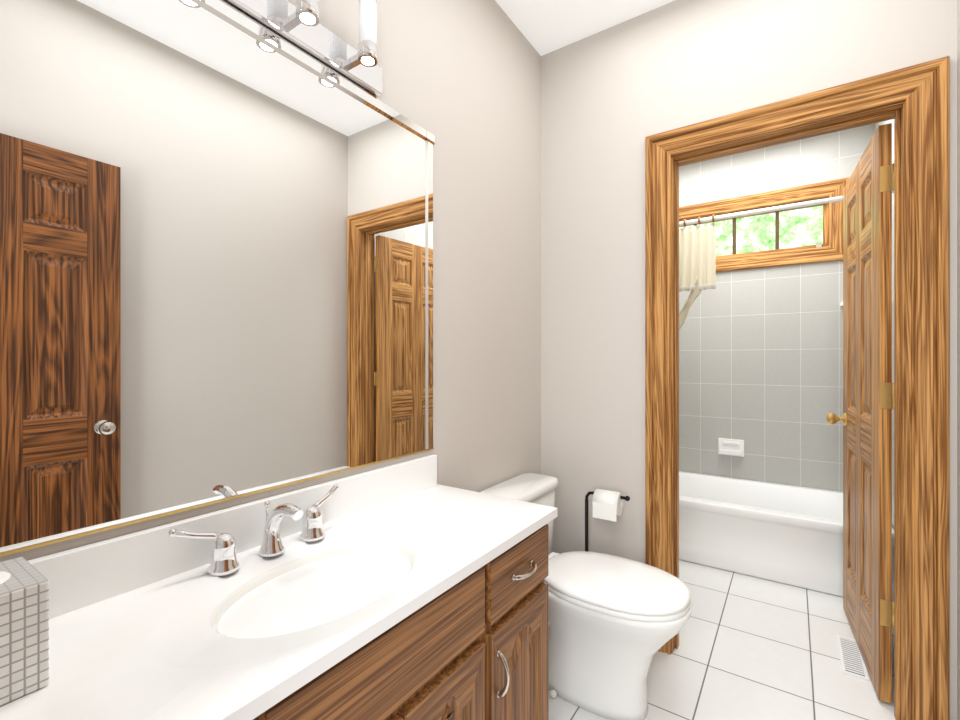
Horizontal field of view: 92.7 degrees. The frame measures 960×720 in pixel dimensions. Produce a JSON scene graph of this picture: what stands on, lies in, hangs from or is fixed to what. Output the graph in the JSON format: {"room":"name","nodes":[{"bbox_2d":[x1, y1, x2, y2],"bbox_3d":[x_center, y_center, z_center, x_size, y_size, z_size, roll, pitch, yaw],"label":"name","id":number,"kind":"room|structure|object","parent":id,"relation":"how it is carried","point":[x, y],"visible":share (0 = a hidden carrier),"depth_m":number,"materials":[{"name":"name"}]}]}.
{"room":"bathroom","nodes":[
{"label":"bathroom","id":0,"kind":"room"},
{"bbox_2d":[0,0,540,561],"bbox_3d":[-0.305,-0.134,1.428,0.100,2.680,2.215,0,0,34],"label":"wall","id":1,"kind":"structure","parent":0,"point":[462,80],"depth_m":1.75,"materials":[{"name":"beige paint"}]},
{"bbox_2d":[0,0,434,556],"bbox_3d":[-0.482,-0.233,1.068,0.010,1.066,1.156,0,0,34],"label":"mirror","id":2,"kind":"object","parent":1,"relation":"attached to","point":[216,251],"visible":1,"depth_m":0.92,"materials":[{"name":"clear glass"}]},
{"bbox_2d":[224,0,382,96],"bbox_3d":[-0.473,-0.856,0.992,0.112,0.175,0.765,0,0,34],"label":"sconce","id":3,"kind":"object","parent":1,"relation":"attached to","point":[299,26],"visible":1,"depth_m":1.16,"materials":[{"name":"silver metal"}]},
{"bbox_2d":[495,0,674,55],"bbox_3d":[0.801,-1.498,1.693,1.627,0.050,3.900,0,0,34],"label":"ceiling","id":4,"kind":"structure","parent":0,"point":[544,27],"depth_m":1.96,"materials":[{"name":"white paint"}]},
{"bbox_2d":[548,559,894,719],"bbox_3d":[0.491,1.232,1.239,1.627,0.050,5.000,0,0,34],"label":"floor","id":5,"kind":"structure","parent":0,"point":[752,648],"depth_m":1.83,"materials":[{"name":"tile"}]},
{"bbox_2d":[0,454,556,719],"bbox_3d":[-0.292,0.753,0.938,0.471,0.904,1.160,0,0,34],"label":"bathroom vanity","id":6,"kind":"object","parent":5,"relation":"on","point":[410,590],"visible":0.98,"depth_m":0.85,"materials":[{"name":"white stone"}]},
{"bbox_2d":[0,557,48,705],"bbox_3d":[-0.639,0.347,0.568,0.128,0.137,0.128,0,0,34],"label":"tissue box","id":7,"kind":"object","parent":6,"relation":"on","point":[24,626],"visible":1,"depth_m":0.57,"materials":[{"name":"tile"}]},
{"bbox_2d":[167,484,338,576],"bbox_3d":[-0.422,0.358,0.972,0.127,0.115,0.383,0,0,34],"label":"faucet","id":8,"kind":"object","parent":6,"relation":"on","point":[274,553],"depth_m":0.97,"materials":[{"name":"silver metal"}]},
{"bbox_2d":[480,473,692,719],"bbox_3d":[0.382,0.856,1.683,0.728,0.705,0.444,0,0,34],"label":"toilet","id":9,"kind":"object","parent":5,"relation":"on","point":[615,623],"visible":0.77,"depth_m":1.55,"materials":[{"name":"white ceramic"}]},
{"bbox_2d":[585,489,629,551],"bbox_3d":[0.504,0.878,1.956,0.270,0.654,0.170,0,0,34],"label":"toilet paper stand","id":10,"kind":"object","parent":5,"relation":"on","point":[607,504],"visible":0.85,"depth_m":1.90,"materials":[{"name":"white paper"}]},
{"bbox_2d":[679,471,893,600],"bbox_3d":[1.633,1.021,2.912,1.421,0.368,0.742,0,0,34],"label":"bathtub","id":11,"kind":"object","parent":5,"relation":"on","point":[787,534],"visible":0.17,"depth_m":2.61,"materials":[{"name":"white ceramic"}]},
{"bbox_2d":[836,635,868,680],"bbox_3d":[1.510,1.202,1.860,0.080,0.008,0.285,0,0,34],"label":"floor vent","id":12,"kind":"object","parent":5,"relation":"in","point":[852,661],"visible":0.96,"depth_m":1.84,"materials":[{"name":"white plastic"}]},
{"bbox_2d":[541,0,956,719],"bbox_3d":[0.918,-0.134,1.865,1.427,2.680,0.115,0,0,34],"label":"wall","id":13,"kind":"structure","parent":0,"point":[613,96],"depth_m":1.98,"materials":[{"name":"beige paint"}]},
{"bbox_2d":[645,56,949,719],"bbox_3d":[1.114,0.134,1.731,0.913,2.145,0.169,0,0,34],"label":"door frame","id":14,"kind":"structure","parent":13,"relation":"attached to","point":[922,90],"depth_m":1.48,"materials":[{"name":"brown wood"}]},
{"bbox_2d":[679,123,874,491],"bbox_3d":[1.876,-0.134,3.269,1.427,2.680,0.115,0,0,34],"label":"wall","id":15,"kind":"structure","parent":0,"point":[761,362],"depth_m":3.13,"materials":[{"name":"tile"}]},
{"bbox_2d":[718,438,743,456],"bbox_3d":[1.773,0.620,3.237,0.163,0.117,0.052,0,0,34],"label":"soap dish","id":16,"kind":"object","parent":15,"relation":"attached to","point":[733,447],"visible":1,"depth_m":3.24,"materials":[{"name":"white ceramic"}]},
{"bbox_2d":[679,177,848,271],"bbox_3d":[1.832,-0.891,3.286,1.265,0.515,0.137,0,0,34],"label":"window","id":17,"kind":"structure","parent":15,"relation":"in","point":[830,248],"depth_m":3.09,"materials":[{"name":"brown wood"}]},
{"bbox_2d":[826,123,893,703],"bbox_3d":[1.589,0.185,1.896,0.179,2.018,0.705,0,0,30],"label":"door","id":18,"kind":"structure","parent":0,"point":[866,420],"depth_m":1.74,"materials":[{"name":"brown wood"}]},
{"bbox_2d":[875,0,959,719],"bbox_3d":[1.431,-0.134,1.263,0.100,2.680,3.900,0,0,34],"label":"wall","id":19,"kind":"structure","parent":0,"point":[958,359],"depth_m":1.41,"materials":[{"name":"beige paint"}]},
{"label":"outside","id":20,"kind":"structure","parent":0,"visible":0},
{"bbox_2d":[679,206,822,255],"bbox_3d":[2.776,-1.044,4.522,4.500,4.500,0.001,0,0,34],"label":"foliage","id":21,"kind":"object","parent":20,"point":[800,227],"depth_m":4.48,"materials":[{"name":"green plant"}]},
{"bbox_3d":[0.795,-0.134,3.039,0.100,2.680,1.685,0,0,34],"label":"wall","id":22,"kind":"structure","parent":0,"visible":0},
{"bbox_2d":[679,191,893,225],"bbox_3d":[1.441,-0.829,2.631,1.419,0.048,0.048,0,0,34],"label":"curtain rod","id":23,"kind":"object","parent":22,"relation":"attached to","point":[781,207],"visible":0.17,"depth_m":2.52,"materials":[{"name":"white plastic"}]},
{"bbox_2d":[679,215,715,329],"bbox_3d":[1.248,-0.447,2.769,0.317,0.808,0.056,0,0,34],"label":"shower curtain","id":24,"kind":"object","parent":23,"relation":"hanging from","point":[697,260],"visible":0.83,"depth_m":2.74,"materials":[{"name":"beige fabric"}]}
]}

